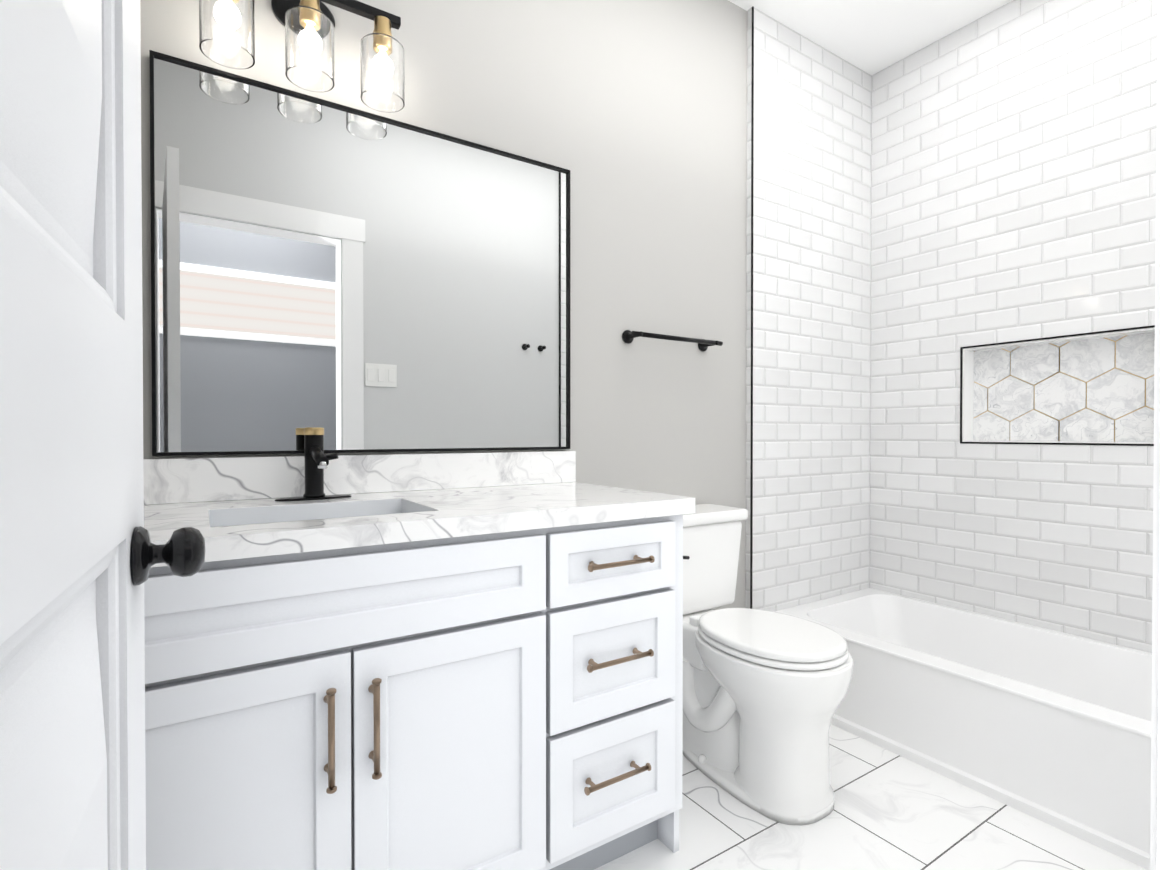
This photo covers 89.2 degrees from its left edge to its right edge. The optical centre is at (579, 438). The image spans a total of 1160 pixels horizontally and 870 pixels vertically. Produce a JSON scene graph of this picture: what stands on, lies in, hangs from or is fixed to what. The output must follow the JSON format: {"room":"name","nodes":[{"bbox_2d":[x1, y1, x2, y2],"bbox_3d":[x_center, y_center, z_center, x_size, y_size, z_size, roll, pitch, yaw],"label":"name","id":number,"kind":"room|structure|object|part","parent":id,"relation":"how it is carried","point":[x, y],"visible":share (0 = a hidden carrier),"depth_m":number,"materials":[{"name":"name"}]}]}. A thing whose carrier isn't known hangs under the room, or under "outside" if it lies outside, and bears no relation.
{"room":"bathroom","nodes":[
{"label":"bathroom","id":0,"kind":"room"},
{"bbox_2d":[140,0,746,609],"bbox_3d":[0.172,-0.349,2.167,3.295,2.780,0.150,0,1,-33],"label":"wall","id":1,"kind":"structure","parent":0,"point":[630,116],"depth_m":2.05,"materials":[{"name":"grey paint"}]},
{"bbox_2d":[199,0,404,112],"bbox_3d":[-0.663,-1.001,1.436,0.450,0.269,0.157,0,1,-33],"label":"sconce","id":2,"kind":"object","parent":1,"relation":"attached to","point":[226,33],"visible":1,"depth_m":1.40,"materials":[{"name":"clear glass"}]},
{"bbox_3d":[-0.793,-0.937,1.323,0.108,0.144,0.108,0,1,-33],"label":"lamp shade","id":3,"kind":"part","parent":2,"relation":"part of","materials":[{"name":"clear glass"}]},
{"bbox_2d":[299,0,320,10],"bbox_3d":[-0.650,-1.031,1.415,0.047,0.076,0.047,0,1,-33],"label":"socket","id":4,"kind":"object","parent":2,"relation":"attached to","point":[315,4],"depth_m":1.40,"materials":[{"name":"gold metal"}]},
{"bbox_3d":[-0.650,-0.938,1.416,0.108,0.144,0.108,0,1,-33],"label":"lamp shade","id":5,"kind":"part","parent":2,"relation":"part of","materials":[{"name":"clear glass"}]},
{"bbox_2d":[373,16,391,35],"bbox_3d":[-0.506,-1.032,1.508,0.047,0.076,0.047,0,1,-33],"label":"socket","id":6,"kind":"object","parent":2,"relation":"attached to","point":[382,24],"depth_m":1.49,"materials":[{"name":"gold metal"}]},
{"bbox_3d":[-0.506,-0.939,1.509,0.108,0.144,0.108,0,1,-33],"label":"lamp shade","id":7,"kind":"part","parent":2,"relation":"part of","materials":[{"name":"clear glass"}]},
{"bbox_2d":[149,50,569,455],"bbox_3d":[-0.502,-0.417,1.625,1.106,0.906,0.024,0,1,-33],"label":"mirror","id":8,"kind":"object","parent":1,"relation":"attached to","point":[350,279],"visible":1,"depth_m":1.54,"materials":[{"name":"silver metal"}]},
{"bbox_3d":[-0.963,-0.414,1.327,0.008,0.891,0.024,0,1,-33],"label":"frame","id":9,"kind":"part","parent":8,"relation":"part of","materials":[{"name":"black metal"}]},
{"bbox_3d":[-0.502,-0.866,1.621,1.106,0.008,0.024,0,1,-33],"label":"frame","id":10,"kind":"part","parent":8,"relation":"part of","materials":[{"name":"black metal"}]},
{"bbox_3d":[-0.502,0.032,1.629,1.106,0.008,0.024,0,1,-33],"label":"frame","id":11,"kind":"part","parent":8,"relation":"part of","materials":[{"name":"black metal"}]},
{"bbox_3d":[-0.041,-0.420,1.923,0.008,0.891,0.024,0,1,-33],"label":"frame","id":12,"kind":"part","parent":8,"relation":"part of","materials":[{"name":"black metal"}]},
{"bbox_2d":[143,451,575,504],"bbox_3d":[-0.536,0.094,1.610,1.230,0.102,0.020,0,1,-33],"label":"backsplash","id":13,"kind":"structure","parent":1,"relation":"attached to","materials":[{"name":"stone"}]},
{"bbox_2d":[622,330,722,351],"bbox_3d":[0.341,-0.360,2.140,0.424,0.048,0.078,0,1,-33],"label":"towel rail","id":14,"kind":"object","parent":1,"relation":"attached to","point":[628,336],"visible":1,"depth_m":2.08,"materials":[{"name":"black metal"}]},
{"bbox_2d":[745,8,751,607],"bbox_3d":[0.688,-0.351,2.396,0.004,2.780,0.026,0,1,-33],"label":"trim","id":15,"kind":"object","parent":1,"relation":"attached to","point":[748,295],"visible":0.64,"depth_m":2.39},
{"bbox_2d":[750,7,753,608],"bbox_3d":[0.697,-0.351,2.383,0.006,2.780,0.006,0,1,-33],"label":"trim","id":16,"kind":"structure","parent":1,"relation":"attached to","point":[752,182],"depth_m":2.38,"materials":[{"name":"black metal"}]},
{"bbox_2d":[752,8,871,611],"bbox_3d":[1.051,-0.353,2.628,0.857,2.780,0.030,0,1,-33],"label":"wall tile","id":17,"kind":"structure","parent":1,"relation":"attached to","point":[811,299],"depth_m":2.58,"materials":[{"name":"white tile"}]},
{"bbox_2d":[594,724,1146,869],"bbox_3d":[0.456,1.106,0.551,4.585,0.100,3.194,0,1,-33],"label":"floor","id":18,"kind":"structure","parent":0,"point":[892,811],"depth_m":1.56,"materials":[{"name":"tile"}]},
{"bbox_2d":[143,427,694,869],"bbox_3d":[-0.375,0.511,1.365,1.230,1.075,0.611,0,1,-33],"label":"bathroom vanity","id":19,"kind":"object","parent":18,"relation":"on","point":[451,661],"visible":0.98,"depth_m":1.14,"materials":[{"name":"white paint"}]},
{"bbox_3d":[-0.575,0.643,0.931,0.402,0.535,0.020,0,1,-33],"label":"door","id":20,"kind":"part","parent":19,"relation":"part of","materials":[{"name":"white paint"}]},
{"bbox_3d":[-0.424,0.446,0.997,0.015,0.015,0.030,0,1,-33],"label":"pull post","id":21,"kind":"part","parent":19,"relation":"part of","materials":[{"name":"beige metal"}]},
{"bbox_3d":[-0.424,0.565,0.998,0.015,0.015,0.030,0,1,-33],"label":"pull post","id":22,"kind":"part","parent":19,"relation":"part of","materials":[{"name":"beige metal"}]},
{"bbox_3d":[-0.416,0.422,0.984,0.016,0.006,0.016,0,1,-33],"label":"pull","id":23,"kind":"part","parent":19,"relation":"part of","materials":[{"name":"beige metal"}]},
{"bbox_3d":[-0.416,0.589,0.986,0.016,0.006,0.016,0,1,-33],"label":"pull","id":24,"kind":"part","parent":19,"relation":"part of","materials":[{"name":"beige metal"}]},
{"bbox_3d":[-0.362,0.446,1.037,0.015,0.015,0.030,0,1,-33],"label":"pull post","id":25,"kind":"part","parent":19,"relation":"part of","materials":[{"name":"beige metal"}]},
{"bbox_3d":[-0.362,0.565,1.038,0.015,0.015,0.030,0,1,-33],"label":"pull post","id":26,"kind":"part","parent":19,"relation":"part of","materials":[{"name":"beige metal"}]},
{"bbox_3d":[-0.354,0.422,1.024,0.016,0.006,0.016,0,1,-33],"label":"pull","id":27,"kind":"part","parent":19,"relation":"part of","materials":[{"name":"beige metal"}]},
{"bbox_3d":[-0.354,0.589,1.026,0.016,0.006,0.016,0,1,-33],"label":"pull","id":28,"kind":"part","parent":19,"relation":"part of","materials":[{"name":"beige metal"}]},
{"bbox_2d":[144,482,694,567],"bbox_3d":[-0.384,0.167,1.376,1.230,0.038,0.578,0,1,-33],"label":"countertop","id":29,"kind":"structure","parent":19,"relation":"on","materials":[{"name":"stone"}]},
{"bbox_2d":[275,427,351,500],"bbox_3d":[-0.624,0.060,1.398,0.174,0.175,0.156,0,1,-33],"label":"faucet","id":30,"kind":"object","parent":29,"relation":"on","point":[316,460],"depth_m":1.42,"materials":[{"name":"black metal"}]},
{"bbox_3d":[-0.239,0.641,1.148,0.388,0.535,0.020,0,1,-33],"label":"door","id":31,"kind":"part","parent":19,"relation":"part of","materials":[{"name":"white paint"}]},
{"bbox_3d":[0.015,0.759,1.266,0.006,0.016,0.016,0,1,-33],"label":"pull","id":32,"kind":"part","parent":19,"relation":"part of","materials":[{"name":"beige metal"}]},
{"bbox_3d":[0.020,0.496,1.267,0.006,0.016,0.016,0,1,-33],"label":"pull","id":33,"kind":"part","parent":19,"relation":"part of","materials":[{"name":"beige metal"}]},
{"bbox_3d":[0.027,0.759,1.291,0.015,0.015,0.030,0,1,-33],"label":"pull post","id":34,"kind":"part","parent":19,"relation":"part of","materials":[{"name":"beige metal"}]},
{"bbox_3d":[0.022,0.279,1.266,0.006,0.016,0.016,0,1,-33],"label":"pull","id":35,"kind":"part","parent":19,"relation":"part of","materials":[{"name":"beige metal"}]},
{"bbox_3d":[0.033,0.496,1.293,0.015,0.015,0.030,0,1,-33],"label":"pull post","id":36,"kind":"part","parent":19,"relation":"part of","materials":[{"name":"beige metal"}]},
{"bbox_3d":[0.080,0.775,1.356,0.354,0.263,0.020,0,1,-33],"label":"drawer","id":37,"kind":"part","parent":19,"relation":"part of","materials":[{"name":"white paint"}]},
{"bbox_3d":[0.080,0.502,1.353,0.354,0.261,0.020,0,1,-33],"label":"drawer","id":38,"kind":"part","parent":19,"relation":"part of","materials":[{"name":"white paint"}]},
{"bbox_3d":[0.080,0.281,1.351,0.354,0.158,0.020,0,1,-33],"label":"drawer","id":39,"kind":"part","parent":19,"relation":"part of","materials":[{"name":"white paint"}]},
{"bbox_3d":[0.131,0.758,1.358,0.015,0.015,0.030,0,1,-33],"label":"pull post","id":40,"kind":"part","parent":19,"relation":"part of","materials":[{"name":"beige metal"}]},
{"bbox_3d":[0.137,0.495,1.360,0.015,0.015,0.030,0,1,-33],"label":"pull post","id":41,"kind":"part","parent":19,"relation":"part of","materials":[{"name":"beige metal"}]},
{"bbox_2d":[683,504,852,825],"bbox_3d":[0.504,0.649,1.869,0.452,0.789,0.714,0,1,-33],"label":"toilet","id":42,"kind":"object","parent":18,"relation":"on","point":[765,692],"visible":0.81,"depth_m":1.69,"materials":[{"name":"white ceramic"}]},
{"bbox_3d":[0.364,0.448,2.084,0.427,0.308,0.187,0,1,-33],"label":"tank","id":43,"kind":"part","parent":42,"relation":"part of","materials":[{"name":"white ceramic"}]},
{"bbox_3d":[0.365,0.273,2.080,0.452,0.040,0.204,0,1,-33],"label":"tank lid","id":44,"kind":"part","parent":42,"relation":"part of","materials":[{"name":"white ceramic"}]},
{"bbox_3d":[0.567,0.582,1.771,0.352,0.022,0.452,0,1,-33],"label":"lid","id":45,"kind":"part","parent":42,"relation":"part of","materials":[{"name":"white plastic"}]},
{"bbox_3d":[0.567,0.604,1.772,0.356,0.018,0.460,0,1,-33],"label":"seat","id":46,"kind":"part","parent":42,"relation":"part of","materials":[{"name":"white plastic"}]},
{"bbox_3d":[0.567,0.830,1.774,0.364,0.430,0.484,0,1,-33],"label":"bowl","id":47,"kind":"part","parent":42,"relation":"part of","materials":[{"name":"white ceramic"}]},
{"bbox_2d":[775,588,1151,869],"bbox_3d":[1.472,0.886,2.011,0.788,0.313,1.479,0,1,-33],"label":"bathtub","id":48,"kind":"object","parent":18,"relation":"on","point":[1050,727],"visible":0.81,"depth_m":1.88,"materials":[{"name":"white ceramic"}]},
{"bbox_2d":[728,0,1012,75],"bbox_3d":[0.456,-1.774,0.525,4.585,0.100,3.194,0,1,-33],"label":"ceiling","id":49,"kind":"structure","parent":0,"point":[871,37],"depth_m":2.45,"materials":[{"name":"white paint"}]},
{"bbox_2d":[869,0,1157,652],"bbox_3d":[1.910,-0.350,2.282,0.250,2.780,1.844,0,1,-33],"label":"wall","id":50,"kind":"structure","parent":0,"point":[1013,170],"depth_m":2.34,"materials":[{"name":"tile"}]},
{"bbox_2d":[960,349,962,441],"bbox_3d":[1.622,-0.184,2.500,0.007,0.395,0.007,0,1,-33],"label":"trim","id":51,"kind":"structure","parent":50,"relation":"attached to","point":[961,362],"depth_m":2.50,"materials":[{"name":"black metal"}]},
{"bbox_2d":[962,350,973,439],"bbox_3d":[1.663,-0.184,2.519,0.089,0.383,0.006,0,1,-33],"label":"liner","id":52,"kind":"object","parent":50,"relation":"attached to","point":[967,393],"visible":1,"depth_m":2.51,"materials":[{"name":"white tile"}]},
{"bbox_2d":[960,442,1153,445],"bbox_3d":[1.792,0.019,2.238,0.007,0.007,0.635,0,1,-33],"label":"trim","id":53,"kind":"structure","parent":50,"relation":"attached to","point":[1059,443],"depth_m":2.21,"materials":[{"name":"black metal"}]},
{"bbox_2d":[960,325,1154,348],"bbox_3d":[1.792,-0.383,2.234,0.007,0.007,0.635,0,1,-33],"label":"trim","id":54,"kind":"structure","parent":50,"relation":"attached to","point":[1126,329],"depth_m":2.20,"materials":[{"name":"black metal"}]},
{"bbox_2d":[962,440,1153,443],"bbox_3d":[1.830,0.012,2.262,0.089,0.006,0.621,0,1,-33],"label":"liner","id":55,"kind":"object","parent":50,"relation":"on","point":[1060,441],"visible":1,"depth_m":2.21,"materials":[{"name":"white ceramic"}]},
{"bbox_2d":[963,327,1154,351],"bbox_3d":[1.830,-0.377,2.259,0.089,0.006,0.621,0,1,-33],"label":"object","id":56,"kind":"structure","parent":50,"relation":"attached to","point":[1094,336],"depth_m":2.21,"materials":[{"name":"white ceramic"}]},
{"bbox_2d":[974,335,1153,441],"bbox_3d":[1.935,-0.183,2.328,0.160,0.395,0.621,0,1,-33],"label":"tile grout","id":57,"kind":"structure","parent":0,"point":[1075,378],"depth_m":2.27,"materials":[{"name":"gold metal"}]},
{"bbox_2d":[973,332,1154,441],"bbox_3d":[1.864,-0.182,2.283,0.006,0.383,0.609,0,1,-33],"label":"tiles","id":58,"kind":"structure","parent":57,"relation":"attached to","point":[1115,393],"depth_m":2.26,"materials":[{"name":"tile"}]},
{"bbox_3d":[1.356,-0.338,0.956,2.120,2.780,0.120,0,1,-33],"label":"wall","id":59,"kind":"structure","parent":0,"visible":0},
{"bbox_2d":[1150,0,1159,869],"bbox_3d":[0.506,0.037,0.416,0.110,2.040,0.127,0,1,-33],"label":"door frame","id":60,"kind":"structure","parent":59,"relation":"attached to","point":[1155,665],"depth_m":0.44,"materials":[{"name":"white paint"}]},
{"bbox_3d":[0.148,-0.974,0.172,0.747,0.004,0.121,0,1,-33],"label":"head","id":61,"kind":"object","parent":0,"visible":0},
{"bbox_2d":[0,0,145,869],"bbox_3d":[-0.345,0.036,0.361,0.035,2.018,0.712,0,1,-29],"label":"door leaf","id":62,"kind":"structure","parent":61,"relation":"attached to","point":[72,720],"depth_m":0.44,"materials":[{"name":"white paint"}]},
{"bbox_2d":[130,526,204,585],"bbox_3d":[-0.489,0.125,0.618,0.162,0.062,0.065,0,1,-33],"label":"door knob","id":63,"kind":"object","parent":62,"relation":"attached to","point":[181,552],"depth_m":0.63,"materials":[{"name":"black metal"}]}
]}

